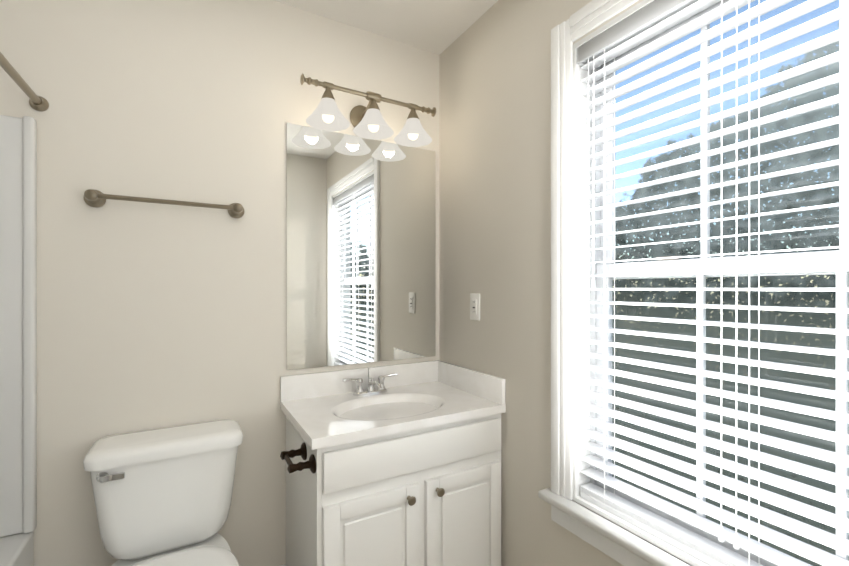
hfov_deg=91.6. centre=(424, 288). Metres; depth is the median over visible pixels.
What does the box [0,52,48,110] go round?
rail
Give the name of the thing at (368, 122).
sconce
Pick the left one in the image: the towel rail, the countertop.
the towel rail
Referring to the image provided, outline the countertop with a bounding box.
[280,360,505,449]
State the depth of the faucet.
1.79 m
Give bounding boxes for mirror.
[286,123,435,369]
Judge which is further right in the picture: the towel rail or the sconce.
the sconce
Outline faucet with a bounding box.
[342,368,397,395]
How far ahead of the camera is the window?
1.10 m
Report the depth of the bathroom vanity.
1.50 m
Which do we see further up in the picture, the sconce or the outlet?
the sconce
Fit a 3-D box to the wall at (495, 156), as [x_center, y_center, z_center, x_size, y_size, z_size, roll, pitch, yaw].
[0.629,0.050,1.263,0.160,2.440,1.950,0,0,-30]
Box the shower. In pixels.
[0,115,36,565]
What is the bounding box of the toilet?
[83,419,242,565]
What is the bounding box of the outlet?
[470,293,479,320]
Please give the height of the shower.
1.805 m
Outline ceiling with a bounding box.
[275,0,497,54]
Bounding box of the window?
[538,0,848,565]
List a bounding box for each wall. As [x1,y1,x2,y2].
[0,0,438,565]
[439,0,692,565]
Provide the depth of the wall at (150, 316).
1.50 m
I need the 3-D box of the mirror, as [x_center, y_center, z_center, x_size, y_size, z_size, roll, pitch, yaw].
[-0.257,-0.173,1.873,0.715,1.015,0.006,0,0,-30]
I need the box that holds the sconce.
[300,73,435,146]
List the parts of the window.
casing, sash, sash, sash glass, sash glass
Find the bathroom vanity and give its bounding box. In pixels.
[280,360,505,565]
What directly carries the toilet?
on the floor
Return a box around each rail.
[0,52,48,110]
[83,189,244,217]
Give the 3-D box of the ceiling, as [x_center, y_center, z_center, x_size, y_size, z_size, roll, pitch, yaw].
[-0.438,-1.200,0.650,2.620,0.060,2.270,0,0,-30]

